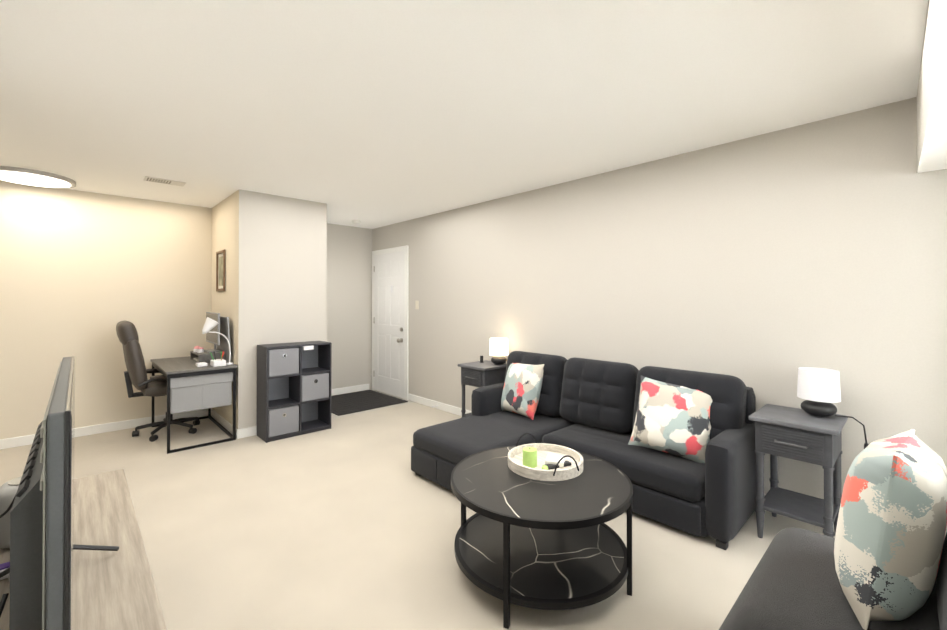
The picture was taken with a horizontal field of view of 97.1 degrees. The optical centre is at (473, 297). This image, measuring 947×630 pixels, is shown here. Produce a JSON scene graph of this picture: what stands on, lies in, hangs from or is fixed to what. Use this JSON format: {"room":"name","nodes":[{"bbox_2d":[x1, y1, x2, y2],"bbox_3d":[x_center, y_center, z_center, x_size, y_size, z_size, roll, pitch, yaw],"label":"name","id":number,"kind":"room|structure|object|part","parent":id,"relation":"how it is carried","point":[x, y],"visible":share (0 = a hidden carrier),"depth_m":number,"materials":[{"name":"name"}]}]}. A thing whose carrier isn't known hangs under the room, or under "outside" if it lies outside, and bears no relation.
{"room":"living room","nodes":[
{"label":"living room","id":0,"kind":"room"},
{"bbox_2d":[0,180,371,438],"bbox_3d":[-4.090,0.156,4.071,6.880,2.440,0.120,0,-1,-43],"label":"wall","id":1,"kind":"structure","parent":0,"point":[83,274],"depth_m":4.30,"materials":[{"name":"paint"}]},
{"bbox_2d":[0,409,207,449],"bbox_3d":[-4.772,1.326,3.328,4.640,0.090,0.013,0,-1,-43],"label":"baseboard","id":2,"kind":"structure","parent":1,"relation":"attached to","point":[6,443],"depth_m":4.29,"materials":[{"name":"white wood"}]},
{"bbox_2d":[331,384,368,395],"bbox_3d":[-2.009,1.344,5.937,1.180,0.090,0.013,0,-1,-43],"label":"baseboard","id":3,"kind":"structure","parent":1,"relation":"attached to","point":[337,391],"depth_m":6.11,"materials":[{"name":"white wood"}]},
{"bbox_2d":[372,245,408,399],"bbox_3d":[-1.240,0.340,5.990,0.098,2.098,0.946,0,-1,-43],"label":"door","id":4,"kind":"structure","parent":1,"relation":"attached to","point":[390,291],"depth_m":5.97,"materials":[{"name":"white metal"}]},
{"bbox_2d":[331,389,414,419],"bbox_3d":[-1.598,1.419,5.625,1.350,0.056,1.270,0,-1,-43],"label":"floor","id":5,"kind":"structure","parent":0,"point":[333,416],"depth_m":5.24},
{"bbox_2d":[331,390,407,415],"bbox_3d":[-1.570,1.382,5.603,0.980,0.016,1.000,0,-1,-43],"label":"rug","id":6,"kind":"object","parent":5,"relation":"on","point":[348,403],"visible":0.73,"depth_m":5.54,"materials":[{"name":"fabric"}]},
{"bbox_2d":[0,402,834,629],"bbox_3d":[-1.139,1.386,1.024,7.000,0.060,8.590,0,-1,-43],"label":"floor carpet","id":7,"kind":"object","parent":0,"point":[352,522],"visible":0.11,"depth_m":2.34,"materials":[{"name":"beige carpet"}]},
{"bbox_2d":[0,469,166,629],"bbox_3d":[-1.262,0.955,1.207,0.510,0.804,2.020,0,-1,-43],"label":"console","id":8,"kind":"object","parent":7,"relation":"on","point":[114,590],"visible":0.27,"depth_m":1.35,"materials":[{"name":"grey wood"}]},
{"bbox_2d":[0,356,118,629],"bbox_3d":[-1.112,0.526,1.081,0.337,0.643,1.017,0,-1,-43],"label":"flat-screen tv","id":9,"kind":"object","parent":8,"relation":"on","point":[42,547],"visible":1,"depth_m":0.84,"materials":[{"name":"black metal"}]},
{"bbox_2d":[116,321,199,441],"bbox_3d":[-3.163,0.803,4.240,0.702,1.149,0.595,0,-1,-43],"label":"office chair","id":10,"kind":"object","parent":7,"relation":"on","point":[135,373],"visible":0.77,"depth_m":3.99,"materials":[{"name":"black leather"}]},
{"bbox_2d":[150,312,237,453],"bbox_3d":[-2.866,0.766,4.260,0.565,1.222,1.100,0,-1,-43],"label":"desk","id":11,"kind":"object","parent":7,"relation":"on","point":[199,378],"visible":1,"depth_m":3.98,"materials":[{"name":"wood"}]},
{"bbox_2d":[190,312,230,362],"bbox_3d":[-2.745,0.407,4.356,0.252,0.501,0.630,0,-1,-43],"label":"monitor","id":12,"kind":"object","parent":11,"relation":"on","point":[198,355],"depth_m":4.30,"materials":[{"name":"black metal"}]},
{"bbox_2d":[202,317,232,364],"bbox_3d":[-2.493,0.421,4.078,0.263,0.469,0.116,0,-1,-43],"label":"desk lamp","id":13,"kind":"object","parent":11,"relation":"on","point":[209,324],"depth_m":4.04,"materials":[{"name":"plastic"}]},
{"bbox_2d":[240,426,256,437],"bbox_3d":[-1.973,1.333,4.391,0.870,0.090,0.016,0,-1,-43],"label":"baseboard","id":14,"kind":"structure","parent":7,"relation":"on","point":[250,431],"depth_m":4.14,"materials":[{"name":"white wood"}]},
{"bbox_2d":[211,189,326,428],"bbox_3d":[-2.371,0.161,4.821,0.890,2.440,1.150,0,-1,-43],"label":"pillar","id":15,"kind":"structure","parent":7,"relation":"on","point":[275,248],"depth_m":4.34,"materials":[{"name":"paint"}]},
{"bbox_2d":[216,249,225,290],"bbox_3d":[-2.755,-0.290,4.564,0.023,0.440,0.340,0,-1,-43],"label":"framed art","id":16,"kind":"object","parent":15,"relation":"attached to","point":[221,270],"visible":1,"depth_m":4.56,"materials":[{"name":"wood"}]},
{"bbox_2d":[211,408,239,438],"bbox_3d":[-2.684,1.334,4.487,0.013,0.090,1.133,0,-1,-43],"label":"baseboard","id":17,"kind":"structure","parent":15,"relation":"attached to","point":[214,414],"depth_m":4.42,"materials":[{"name":"white wood"}]},
{"bbox_2d":[257,341,331,442],"bbox_3d":[-1.832,0.925,4.295,0.640,0.905,0.303,0,-1,-43],"label":"shelf","id":18,"kind":"object","parent":7,"relation":"on","point":[293,389],"visible":1,"depth_m":4.21,"materials":[{"name":"black wood"}]},
{"bbox_2d":[458,338,508,417],"bbox_3d":[0.121,0.896,4.258,0.422,0.963,0.412,0,-1,-43],"label":"side table","id":19,"kind":"object","parent":7,"relation":"on","point":[481,373],"visible":0.69,"depth_m":4.17,"materials":[{"name":"grey wood"}]},
{"bbox_2d":[489,338,508,364],"bbox_3d":[0.258,0.546,4.240,0.194,0.263,0.194,0,-1,-43],"label":"lamp","id":20,"kind":"object","parent":19,"relation":"on","point":[498,346],"depth_m":4.17,"materials":[{"name":"white fabric"}]},
{"bbox_2d":[451,433,632,628],"bbox_3d":[0.332,1.073,2.119,0.892,0.581,0.892,0,-1,-43],"label":"coffee table","id":21,"kind":"object","parent":7,"relation":"on","point":[535,531],"visible":1,"depth_m":1.96,"materials":[{"name":"black stone"}]},
{"bbox_2d":[508,433,582,480],"bbox_3d":[0.385,0.843,2.254,0.400,0.119,0.420,0,-1,-43],"label":"tray","id":22,"kind":"object","parent":21,"relation":"on","point":[536,461],"depth_m":2.19,"materials":[{"name":"white wood"}]},
{"bbox_2d":[411,351,755,549],"bbox_3d":[0.694,0.931,2.978,1.376,0.876,2.030,0,-1,-43],"label":"sectional sofa","id":23,"kind":"object","parent":7,"relation":"on","point":[676,447],"visible":0.94,"depth_m":2.76,"materials":[{"name":"black fabric"}]},
{"bbox_2d":[408,394,833,525],"bbox_3d":[1.650,1.324,2.985,0.013,0.090,7.370,0,-1,-43],"label":"baseboard","id":24,"kind":"structure","parent":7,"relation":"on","point":[441,406],"depth_m":5.18,"materials":[{"name":"white wood"}]},
{"bbox_2d":[749,367,868,537],"bbox_3d":[1.902,0.888,2.338,0.435,0.953,0.530,0,-1,-43],"label":"side table","id":25,"kind":"object","parent":7,"relation":"on","point":[810,431],"visible":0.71,"depth_m":2.33,"materials":[{"name":"grey wood"}]},
{"bbox_3d":[2.137,0.914,2.324,0.112,0.505,0.187,0,-1,-43],"label":"cord","id":26,"kind":"part","parent":25,"relation":"part of","materials":[{"name":"black plastic"}]},
{"bbox_2d":[719,429,946,629],"bbox_3d":[0.870,0.879,0.717,1.955,0.951,0.940,0,-1,-43],"label":"loveseat","id":27,"kind":"object","parent":7,"relation":"on","point":[878,561],"visible":1,"depth_m":1.13,"materials":[{"name":"grey fabric"}]},
{"bbox_2d":[0,0,928,228],"bbox_3d":[-1.139,-1.134,1.041,7.000,0.100,8.590,0,-1,-43],"label":"ceiling","id":28,"kind":"structure","parent":0,"point":[371,114],"depth_m":2.14,"materials":[{"name":"paint"}]},
{"bbox_2d":[0,166,75,188],"bbox_3d":[-3.890,-1.050,3.677,0.580,0.033,0.580,0,-1,-43],"label":"recessed light","id":29,"kind":"object","parent":28,"relation":"in","point":[28,177],"visible":1,"depth_m":3.63,"materials":[{"name":"white"}]},
{"bbox_2d":[143,176,185,186],"bbox_3d":[-2.817,-1.060,3.823,0.300,0.009,0.160,0,-1,-43],"label":"ceiling vent","id":30,"kind":"object","parent":28,"relation":"in","point":[163,181],"visible":0.98,"depth_m":3.81,"materials":[{"name":"white metal"}]},
{"bbox_2d":[372,97,946,538],"bbox_3d":[1.362,0.152,3.394,0.120,2.440,8.590,0,-1,-43],"label":"wall","id":31,"kind":"structure","parent":0,"point":[766,265],"depth_m":2.85,"materials":[{"name":"paint"}]},
{"bbox_2d":[415,301,418,308],"bbox_3d":[-0.749,0.099,5.534,0.012,0.115,0.070,0,-1,-43],"label":"switch plate","id":32,"kind":"object","parent":31,"relation":"attached to","point":[416,304],"visible":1,"depth_m":5.53,"materials":[{"name":"white plastic"}]},
{"bbox_2d":[916,0,946,172],"bbox_3d":[2.203,-0.884,0.267,2.960,0.410,2.637,0,-1,-43],"label":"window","id":33,"kind":"structure","parent":0,"point":[931,97],"depth_m":1.57,"materials":[{"name":"paint"}]}
]}

